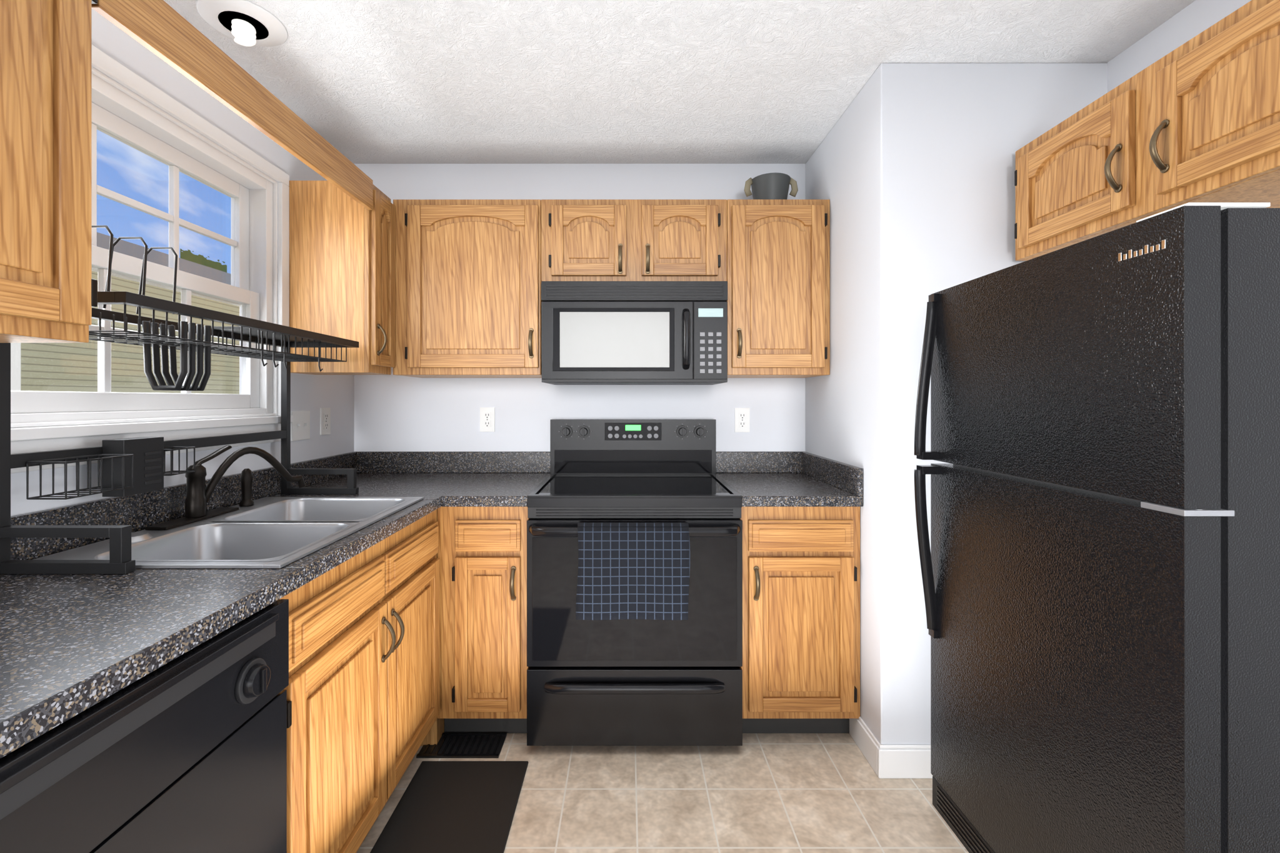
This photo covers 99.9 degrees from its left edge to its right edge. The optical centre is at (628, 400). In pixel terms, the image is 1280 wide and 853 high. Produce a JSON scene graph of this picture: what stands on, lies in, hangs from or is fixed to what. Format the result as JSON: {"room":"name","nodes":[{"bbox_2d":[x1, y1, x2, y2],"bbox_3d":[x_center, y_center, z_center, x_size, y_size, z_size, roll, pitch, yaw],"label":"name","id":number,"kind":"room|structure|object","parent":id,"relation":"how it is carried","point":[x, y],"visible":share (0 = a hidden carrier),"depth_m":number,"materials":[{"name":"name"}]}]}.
{"room":"kitchen","nodes":[
{"label":"kitchen","id":0,"kind":"room"},
{"bbox_2d":[10,0,354,516],"bbox_3d":[-1.370,0.065,0.435,0.120,2.390,4.270,0,0,0],"label":"wall","id":1,"kind":"structure","parent":0,"point":[313,394],"depth_m":1.73,"materials":[{"name":"paint"}]},
{"bbox_2d":[0,0,97,343],"bbox_3d":[-1.123,-0.472,0.675,0.371,0.735,0.630,0,0,0],"label":"upper cabinet","id":2,"kind":"object","parent":1,"relation":"attached to","point":[48,289],"visible":1,"depth_m":0.91,"materials":[{"name":"brown wood"}]},
{"bbox_2d":[91,0,373,209],"bbox_3d":[-0.987,-0.782,1.523,0.023,0.115,1.064,0,0,0],"label":"valance","id":3,"kind":"object","parent":2,"relation":"attached to","point":[163,30],"visible":0.96,"depth_m":1.31,"materials":[{"name":"brown wood"}]},
{"bbox_2d":[10,45,293,473],"bbox_3d":[-1.351,-0.352,1.528,0.142,1.014,1.053,0,0,0],"label":"window","id":4,"kind":"structure","parent":1,"relation":"in","point":[257,289],"depth_m":1.61,"materials":[{"name":"white plastic"}]},
{"bbox_2d":[290,410,309,441],"bbox_3d":[-1.302,0.102,2.145,0.016,0.116,0.116,0,0,0],"label":"light switch","id":5,"kind":"object","parent":1,"relation":"attached to","point":[300,427],"visible":1,"depth_m":2.14,"materials":[{"name":"white plastic"}]},
{"bbox_2d":[320,407,330,434],"bbox_3d":[-1.306,0.092,2.320,0.008,0.116,0.070,0,0,0],"label":"electrical outlet","id":6,"kind":"object","parent":1,"relation":"attached to","point":[325,421],"visible":1,"depth_m":2.31,"materials":[{"name":"white plastic"}]},
{"bbox_2d":[288,180,394,374],"bbox_3d":[-1.123,-0.472,2.152,0.371,0.735,0.193,0,0,0],"label":"upper cabinet","id":7,"kind":"object","parent":1,"relation":"attached to","point":[342,264],"visible":0.98,"depth_m":2.06,"materials":[{"name":"brown wood"}]},
{"bbox_2d":[354,163,804,451],"bbox_3d":[-0.291,0.065,2.630,2.277,2.390,0.120,0,0,0],"label":"wall","id":8,"kind":"structure","parent":0,"point":[393,412],"depth_m":2.57,"materials":[{"name":"paint"}]},
{"bbox_2d":[393,199,542,378],"bbox_3d":[-0.675,-0.472,2.381,0.619,0.735,0.373,0,0,0],"label":"upper cabinet","id":9,"kind":"object","parent":8,"relation":"attached to","point":[468,302],"visible":0.98,"depth_m":2.23,"materials":[{"name":"brown wood"}]},
{"bbox_2d":[480,407,494,431],"bbox_3d":[-0.672,0.094,2.566,0.070,0.116,0.008,0,0,0],"label":"electrical outlet","id":10,"kind":"object","parent":8,"relation":"attached to","point":[487,419],"visible":1,"depth_m":2.56,"materials":[{"name":"white plastic"}]},
{"bbox_2d":[541,199,726,281],"bbox_3d":[0.025,-0.662,2.381,0.779,0.355,0.373,0,0,0],"label":"upper cabinet","id":11,"kind":"object","parent":8,"relation":"attached to","point":[634,240],"visible":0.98,"depth_m":2.23,"materials":[{"name":"brown wood"}]},
{"bbox_2d":[541,281,727,384],"bbox_3d":[0.026,-0.277,2.353,0.756,0.410,0.429,0,0,0],"label":"over-the-range microwave","id":12,"kind":"object","parent":11,"relation":"attached to","point":[634,332],"visible":1,"depth_m":2.18,"materials":[{"name":"black"}]},
{"bbox_2d":[735,408,749,432],"bbox_3d":[0.545,0.096,2.566,0.070,0.116,0.008,0,0,0],"label":"electrical outlet","id":13,"kind":"object","parent":8,"relation":"attached to","point":[742,420],"visible":1,"depth_m":2.56,"materials":[{"name":"white plastic"}]},
{"bbox_2d":[726,199,829,378],"bbox_3d":[0.630,-0.472,2.381,0.430,0.735,0.373,0,0,0],"label":"upper cabinet","id":14,"kind":"object","parent":8,"relation":"attached to","point":[778,267],"visible":1,"depth_m":2.23,"materials":[{"name":"brown wood"}]},
{"bbox_2d":[743,172,798,199],"bbox_3d":[0.640,-0.919,2.420,0.242,0.156,0.178,0,0,0],"label":"pot","id":15,"kind":"object","parent":14,"relation":"on","point":[774,185],"visible":0.81,"depth_m":2.36,"materials":[{"name":"grey metal"}]},
{"bbox_2d":[356,732,968,852],"bbox_3d":[0.147,1.285,0.435,3.155,0.050,4.510,0,0,0],"label":"floor","id":16,"kind":"structure","parent":0,"point":[794,793],"depth_m":1.69,"materials":[{"name":"tile"}]},
{"bbox_2d":[0,599,288,852],"bbox_3d":[-0.965,0.824,0.759,0.650,0.872,0.600,0,0,0],"label":"dishwasher","id":17,"kind":"object","parent":16,"relation":"on","point":[186,752],"visible":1,"depth_m":0.79,"materials":[{"name":"black metal"}]},
{"bbox_2d":[279,510,439,852],"bbox_3d":[-0.974,0.822,1.508,0.668,0.876,0.887,0,0,0],"label":"base cabinet","id":18,"kind":"object","parent":16,"relation":"on","point":[362,688],"visible":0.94,"depth_m":1.36,"materials":[{"name":"brown wood"}]},
{"bbox_2d":[0,451,863,758],"bbox_3d":[-0.232,0.315,1.484,2.153,0.138,2.168,0,0,0],"label":"countertop","id":19,"kind":"structure","parent":18,"relation":"on","point":[71,646],"depth_m":1.07,"materials":[{"name":"laminate"}]},
{"bbox_2d":[0,225,358,574],"bbox_3d":[-1.131,-0.021,1.525,0.275,0.732,0.922,0,0,0],"label":"dish rack","id":20,"kind":"object","parent":19,"relation":"on","point":[132,465],"visible":1,"depth_m":1.30,"materials":[{"name":"black metal"}]},
{"bbox_2d":[145,445,305,529],"bbox_3d":[-1.168,0.237,1.604,0.164,0.201,0.428,0,0,0],"label":"faucet","id":21,"kind":"object","parent":19,"relation":"on","point":[199,493],"visible":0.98,"depth_m":1.55,"materials":[{"name":"black metal"}]},
{"bbox_2d":[32,496,423,568],"bbox_3d":[-0.987,0.420,1.488,0.550,0.189,0.775,0,0,0],"label":"sink","id":22,"kind":"object","parent":19,"relation":"in","point":[272,532],"visible":0.33,"depth_m":1.46,"materials":[{"name":"silver metal"}]},
{"bbox_2d":[420,508,444,746],"bbox_3d":[-1.002,0.822,2.263,0.611,0.876,0.611,0,0,0],"label":"base cabinet","id":23,"kind":"object","parent":16,"relation":"on","point":[434,735],"visible":0.07,"depth_m":1.96,"materials":[{"name":"brown wood"}]},
{"bbox_2d":[370,761,528,852],"bbox_3d":[-0.530,1.256,1.208,0.370,0.009,1.315,0,0,0],"label":"floor mat","id":24,"kind":"object","parent":16,"relation":"on","point":[455,807],"visible":1,"depth_m":1.64,"materials":[{"name":"black rubber"}]},
{"bbox_2d":[416,733,506,758],"bbox_3d":[-0.601,1.256,1.956,0.289,0.008,0.132,0,0,0],"label":"floor vent","id":25,"kind":"object","parent":16,"relation":"in","point":[469,745],"visible":0.98,"depth_m":1.94,"materials":[{"name":"black metal"}]},
{"bbox_2d":[437,506,528,733],"bbox_3d":[-0.527,0.822,2.234,0.335,0.876,0.668,0,0,0],"label":"base cabinet","id":26,"kind":"object","parent":16,"relation":"on","point":[482,554],"visible":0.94,"depth_m":1.94,"materials":[{"name":"brown wood"}]},
{"bbox_2d":[526,418,742,746],"bbox_3d":[0.023,0.675,2.187,0.762,1.170,0.737,0,0,0],"label":"range","id":27,"kind":"object","parent":16,"relation":"on","point":[634,582],"visible":0.98,"depth_m":1.90,"materials":[{"name":"black metal"}]},
{"bbox_2d":[575,522,690,620],"bbox_3d":[0.017,0.584,1.846,0.388,0.322,0.056,0,0,0],"label":"towel","id":28,"kind":"object","parent":27,"relation":"hanging from","point":[627,570],"depth_m":1.83,"materials":[{"name":"fabric"}]},
{"bbox_2d":[740,506,859,733],"bbox_3d":[0.625,0.822,2.234,0.439,0.876,0.668,0,0,0],"label":"base cabinet","id":29,"kind":"object","parent":16,"relation":"on","point":[800,667],"visible":0.85,"depth_m":1.94,"materials":[{"name":"brown wood"}]},
{"bbox_2d":[914,202,1279,852],"bbox_3d":[1.234,0.462,1.293,0.711,1.597,0.768,0,0,0],"label":"refrigerator","id":30,"kind":"object","parent":16,"relation":"on","point":[1099,555],"visible":1,"depth_m":1.05,"materials":[{"name":"black metal"}]},
{"bbox_2d":[165,0,1195,164],"bbox_3d":[0.147,-1.155,0.435,3.155,0.050,4.510,0,0,0],"label":"ceiling","id":31,"kind":"structure","parent":0,"point":[569,81],"depth_m":1.80,"materials":[{"name":"white paint"}]},
{"bbox_2d":[196,0,288,46],"bbox_3d":[-1.148,-1.101,1.606,0.224,0.063,0.224,0,0,0],"label":"recessed light","id":32,"kind":"object","parent":31,"relation":"in","point":[245,22],"visible":1,"depth_m":1.58,"materials":[{"name":"white"}]},
{"bbox_2d":[805,63,1107,744],"bbox_3d":[1.286,0.065,2.245,0.878,2.390,0.890,0,0,0],"label":"wall","id":33,"kind":"structure","parent":0,"point":[910,168],"depth_m":1.80,"materials":[{"name":"paint"}]},
{"bbox_2d":[866,734,933,778],"bbox_3d":[1.202,1.206,1.794,0.736,0.107,0.019,0,0,0],"label":"baseboard","id":34,"kind":"structure","parent":33,"relation":"attached to","point":[899,761],"depth_m":1.79,"materials":[{"name":"white wood"}]},
{"bbox_2d":[1107,0,1251,92],"bbox_3d":[1.665,0.065,0.050,0.120,2.390,3.500,0,0,0],"label":"wall","id":35,"kind":"structure","parent":0,"point":[1193,19],"depth_m":1.60,"materials":[{"name":"paint"}]},
{"bbox_2d":[1014,0,1279,260],"bbox_3d":[1.417,-0.643,1.325,0.373,0.363,0.920,0,0,0],"label":"upper cabinet","id":36,"kind":"object","parent":35,"relation":"attached to","point":[1195,119],"visible":1,"depth_m":1.26,"materials":[{"name":"brown wood"}]}
]}

